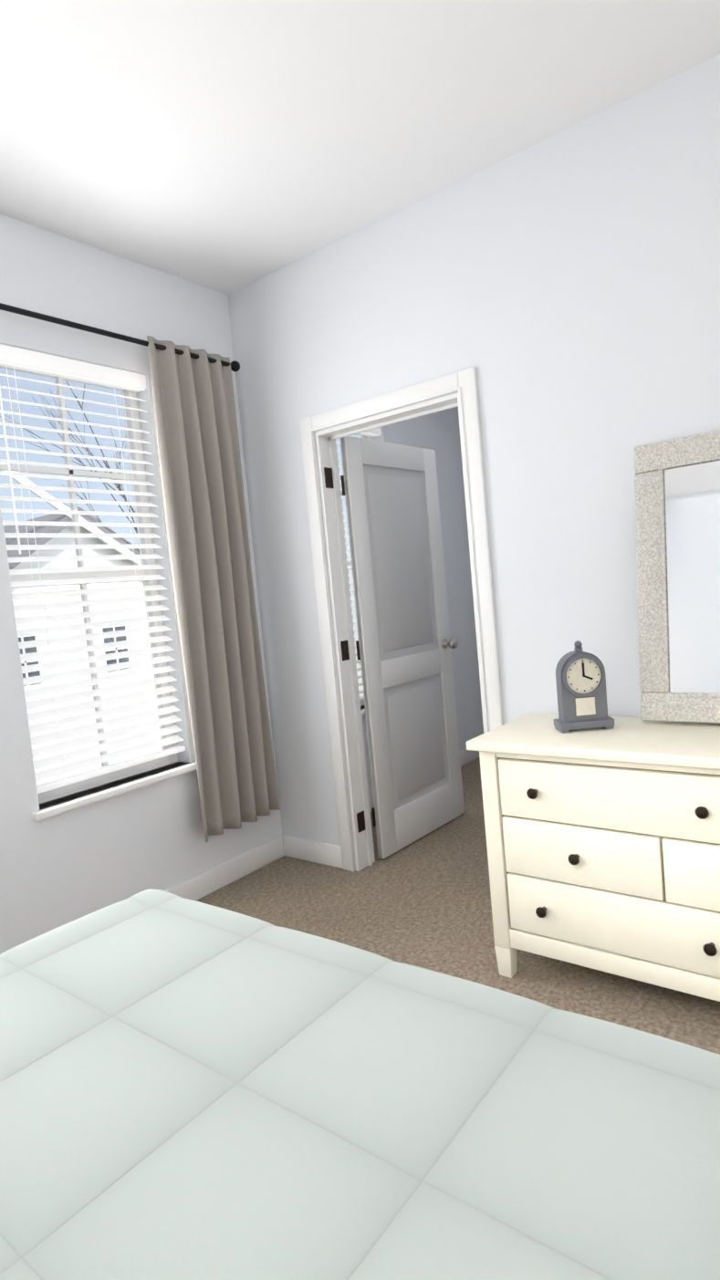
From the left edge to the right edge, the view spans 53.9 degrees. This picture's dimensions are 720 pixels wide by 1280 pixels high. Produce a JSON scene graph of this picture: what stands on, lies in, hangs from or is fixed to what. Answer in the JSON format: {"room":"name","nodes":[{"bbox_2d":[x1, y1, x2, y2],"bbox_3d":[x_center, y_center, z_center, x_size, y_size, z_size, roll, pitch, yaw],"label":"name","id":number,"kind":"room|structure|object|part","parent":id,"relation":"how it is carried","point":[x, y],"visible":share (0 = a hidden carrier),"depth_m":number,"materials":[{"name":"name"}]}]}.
{"room":"bedroom","nodes":[
{"label":"bedroom","id":0,"kind":"room"},
{"bbox_2d":[0,213,483,954],"bbox_3d":[-0.656,-0.262,3.390,0.150,2.740,7.400,-2,5,38],"label":"wall","id":1,"kind":"structure","parent":0,"point":[66,867],"depth_m":2.88,"materials":[{"name":"white paint"}]},
{"bbox_2d":[0,365,177,803],"bbox_3d":[-1.119,-0.251,2.854,0.050,1.680,0.690,-2,5,38],"label":"window","id":2,"kind":"structure","parent":1,"relation":"in","point":[77,786],"depth_m":2.89,"materials":[{"name":"white plastic"}]},
{"bbox_2d":[0,343,185,793],"bbox_3d":[-1.065,-0.280,2.808,0.074,1.622,0.684,-2,5,38],"label":"window blinds","id":3,"kind":"object","parent":2,"relation":"attached to","point":[14,358],"visible":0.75,"depth_m":2.79,"materials":[{"name":"white plastic"}]},
{"bbox_2d":[31,761,196,821],"bbox_3d":[-0.974,0.595,2.862,0.120,0.028,0.750,-2,5,38],"label":"sill","id":4,"kind":"structure","parent":1,"relation":"attached to","point":[73,803],"depth_m":2.79,"materials":[{"name":"white wood"}]},
{"bbox_2d":[0,302,280,842],"bbox_3d":[-0.895,-0.171,2.847,0.135,2.121,1.354,-2,5,38],"label":"curtain","id":5,"kind":"object","parent":1,"relation":"attached to","point":[200,466],"visible":1,"depth_m":3.12,"materials":[{"name":"beige fabric"}]},
{"bbox_3d":[-0.999,-1.183,2.783,0.108,0.069,1.354,-2,5,38],"label":"curtain rod","id":6,"kind":"part","parent":5,"relation":"part of","materials":[{"name":"black metal"}]},
{"bbox_2d":[164,834,284,900],"bbox_3d":[-1.506,1.236,2.099,0.014,0.105,3.700,-2,5,38],"label":"baseboard","id":7,"kind":"structure","parent":1,"relation":"attached to","point":[210,880],"depth_m":3.26,"materials":[{"name":"white wood"}]},
{"bbox_2d":[335,426,381,705],"bbox_3d":[-0.050,-0.443,4.162,0.134,1.680,0.690,-2,5,38],"label":"window","id":8,"kind":"structure","parent":1,"relation":"in","point":[369,433],"depth_m":4.15,"materials":[{"name":"white plastic"}]},
{"bbox_2d":[360,705,364,716],"bbox_3d":[0.062,0.404,4.196,0.120,0.028,0.750,-2,5,38],"label":"sill","id":9,"kind":"structure","parent":1,"relation":"attached to","point":[362,710],"depth_m":4.06,"materials":[{"name":"white"}]},
{"bbox_2d":[368,748,478,811],"bbox_3d":[0.313,0.900,4.442,0.014,0.105,2.030,-2,5,38],"label":"baseboard","id":10,"kind":"structure","parent":1,"relation":"attached to","point":[466,756],"depth_m":4.98,"materials":[{"name":"white wood"}]},
{"bbox_2d":[0,0,719,294],"bbox_3d":[1.564,-1.768,1.451,6.120,0.120,7.400,-2,5,38],"label":"ceiling","id":11,"kind":"structure","parent":0,"point":[226,146],"depth_m":2.11,"materials":[{"name":"white paint"}]},
{"bbox_2d":[195,757,719,1054],"bbox_3d":[1.825,1.063,1.654,6.120,0.100,7.400,-2,5,38],"label":"floor","id":12,"kind":"structure","parent":0,"point":[424,901],"depth_m":2.78,"materials":[{"name":"carpet"}]},
{"bbox_2d":[0,888,719,1279],"bbox_3d":[-0.394,0.805,0.348,1.910,1.005,2.163,-2,5,38],"label":"bed","id":13,"kind":"object","parent":12,"relation":"on","point":[190,1089],"visible":1,"depth_m":0.85,"materials":[{"name":"white fabric"}]},
{"bbox_2d":[466,713,719,1001],"bbox_3d":[1.150,0.660,1.962,1.620,0.780,0.482,-2,5,38],"label":"dresser","id":14,"kind":"object","parent":12,"relation":"on","point":[603,848],"visible":1,"depth_m":2.05,"materials":[{"name":"beige wood"}]},
{"bbox_2d":[553,640,613,733],"bbox_3d":[0.706,0.143,2.263,0.170,0.284,0.084,-5,4,0],"label":"mantel clock","id":15,"kind":"object","parent":14,"relation":"on","point":[581,689],"visible":1,"depth_m":2.23,"materials":[{"name":"painted wood"},{"name":"paper"}]},
{"bbox_2d":[634,430,719,723],"bbox_3d":[1.195,-0.195,2.059,0.750,0.885,0.034,-2,-2,38],"label":"mirror","id":16,"kind":"object","parent":14,"relation":"on","point":[677,497],"visible":1,"depth_m":2.21,"materials":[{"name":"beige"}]},
{"bbox_3d":[1.192,-0.195,2.055,0.580,0.715,0.004,-2,-2,38],"label":"glass","id":17,"kind":"part","parent":16,"relation":"part of","materials":[{"name":"silver metal"}]},
{"bbox_2d":[457,416,484,733],"bbox_3d":[3.133,-0.613,3.405,5.820,2.740,0.120,-2,5,38],"label":"wall","id":18,"kind":"structure","parent":0,"point":[471,575],"depth_m":5.15,"materials":[{"name":"white paint"}]},
{"bbox_2d":[227,53,719,865],"bbox_3d":[1.823,-0.371,1.718,5.820,2.740,0.120,-2,5,38],"label":"wall","id":19,"kind":"structure","parent":0,"point":[559,291],"depth_m":2.53,"materials":[{"name":"white paint"}]},
{"bbox_2d":[282,835,342,868],"bbox_3d":[-0.230,1.023,3.426,0.376,0.105,0.014,-2,5,38],"label":"baseboard","id":20,"kind":"structure","parent":19,"relation":"attached to","point":[314,851],"depth_m":3.41,"materials":[{"name":"white wood"}]},
{"bbox_2d":[299,366,503,872],"bbox_3d":[0.214,0.022,3.020,0.880,2.070,0.162,-2,5,38],"label":"door frame","id":21,"kind":"structure","parent":19,"relation":"attached to","point":[463,384],"depth_m":3.15,"materials":[{"name":"white wood"}]},
{"bbox_2d":[323,467,333,488],"bbox_3d":[-0.139,-0.727,3.174,0.003,0.090,0.055,-2,5,38],"label":"hinge plate","id":22,"kind":"object","parent":21,"relation":"attached to","point":[328,479],"depth_m":3.17,"materials":[{"name":"brown metal"}]},
{"bbox_2d":[340,640,349,661],"bbox_3d":[-0.067,0.048,3.229,0.003,0.090,0.055,-2,5,38],"label":"hinge plate","id":23,"kind":"object","parent":21,"relation":"attached to","point":[344,644],"depth_m":3.23,"materials":[{"name":"brown metal"}]},
{"bbox_2d":[356,810,365,832],"bbox_3d":[0.006,0.842,3.286,0.003,0.090,0.055,-2,5,38],"label":"hinge plate","id":24,"kind":"object","parent":21,"relation":"attached to","point":[360,819],"depth_m":3.28,"materials":[{"name":"brown metal"}]},
{"bbox_2d":[339,436,464,858],"bbox_3d":[0.240,0.014,3.578,0.179,1.985,0.746,-2,5,40],"label":"door","id":25,"kind":"structure","parent":19,"relation":"in","point":[406,643],"depth_m":3.53,"materials":[{"name":"white wood"}]},
{"bbox_3d":[0.002,0.065,3.322,0.014,1.655,0.041,-2,5,40],"label":"far door hinge","id":26,"kind":"part","parent":25,"relation":"part of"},
{"bbox_3d":[0.240,-0.026,3.579,0.023,1.663,0.513,-2,5,40],"label":"panel","id":27,"kind":"part","parent":25,"relation":"part of","materials":[{"name":"white wood"}]},
{"bbox_3d":[0.440,0.021,3.816,0.179,0.058,0.058,-2,5,40],"label":"knob","id":28,"kind":"part","parent":25,"relation":"part of","materials":[{"name":"silver metal"}]},
{"label":"outside","id":29,"kind":"structure","parent":0,"visible":0},
{"bbox_2d":[356,660,363,693],"bbox_3d":[-20.683,4.679,23.089,55.530,0.200,70.000,-2,5,38],"label":"ground","id":30,"kind":"structure","parent":29,"point":[358,661],"depth_m":35.08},
{"bbox_2d":[0,380,139,551],"bbox_3d":[-1.957,-1.300,12.056,3.136,9.812,6.406,-2,5,38],"label":"tree","id":31,"kind":"object","parent":30,"relation":"on","point":[118,486],"depth_m":10.41,"materials":[{"name":"brown plant"}]},
{"bbox_2d":[11,526,162,785],"bbox_3d":[-9.137,0.644,18.132,8.050,6.400,8.000,-2,5,38],"label":"house siding","id":32,"kind":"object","parent":30,"relation":"on","point":[63,552],"depth_m":15.52,"materials":[{"name":"white"}]},
{"bbox_2d":[3,506,139,569],"bbox_3d":[-9.351,-1.458,17.997,8.700,2.605,7.100,-2,5,38],"label":"house roof","id":33,"kind":"structure","parent":32,"relation":"on","point":[24,540],"depth_m":15.21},
{"bbox_2d":[0,462,141,564],"bbox_3d":[-6.045,-2.587,15.212,0.060,4.903,7.189,-2,5,38],"label":"fascia","id":34,"kind":"object","parent":33,"relation":"attached to","point":[42,494],"depth_m":14.98,"materials":[{"name":"white"}]},
{"bbox_3d":[-6.531,0.377,14.988,0.060,1.180,3.880,-2,5,38],"label":"house window trim","id":35,"kind":"part","parent":32,"relation":"part of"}
]}

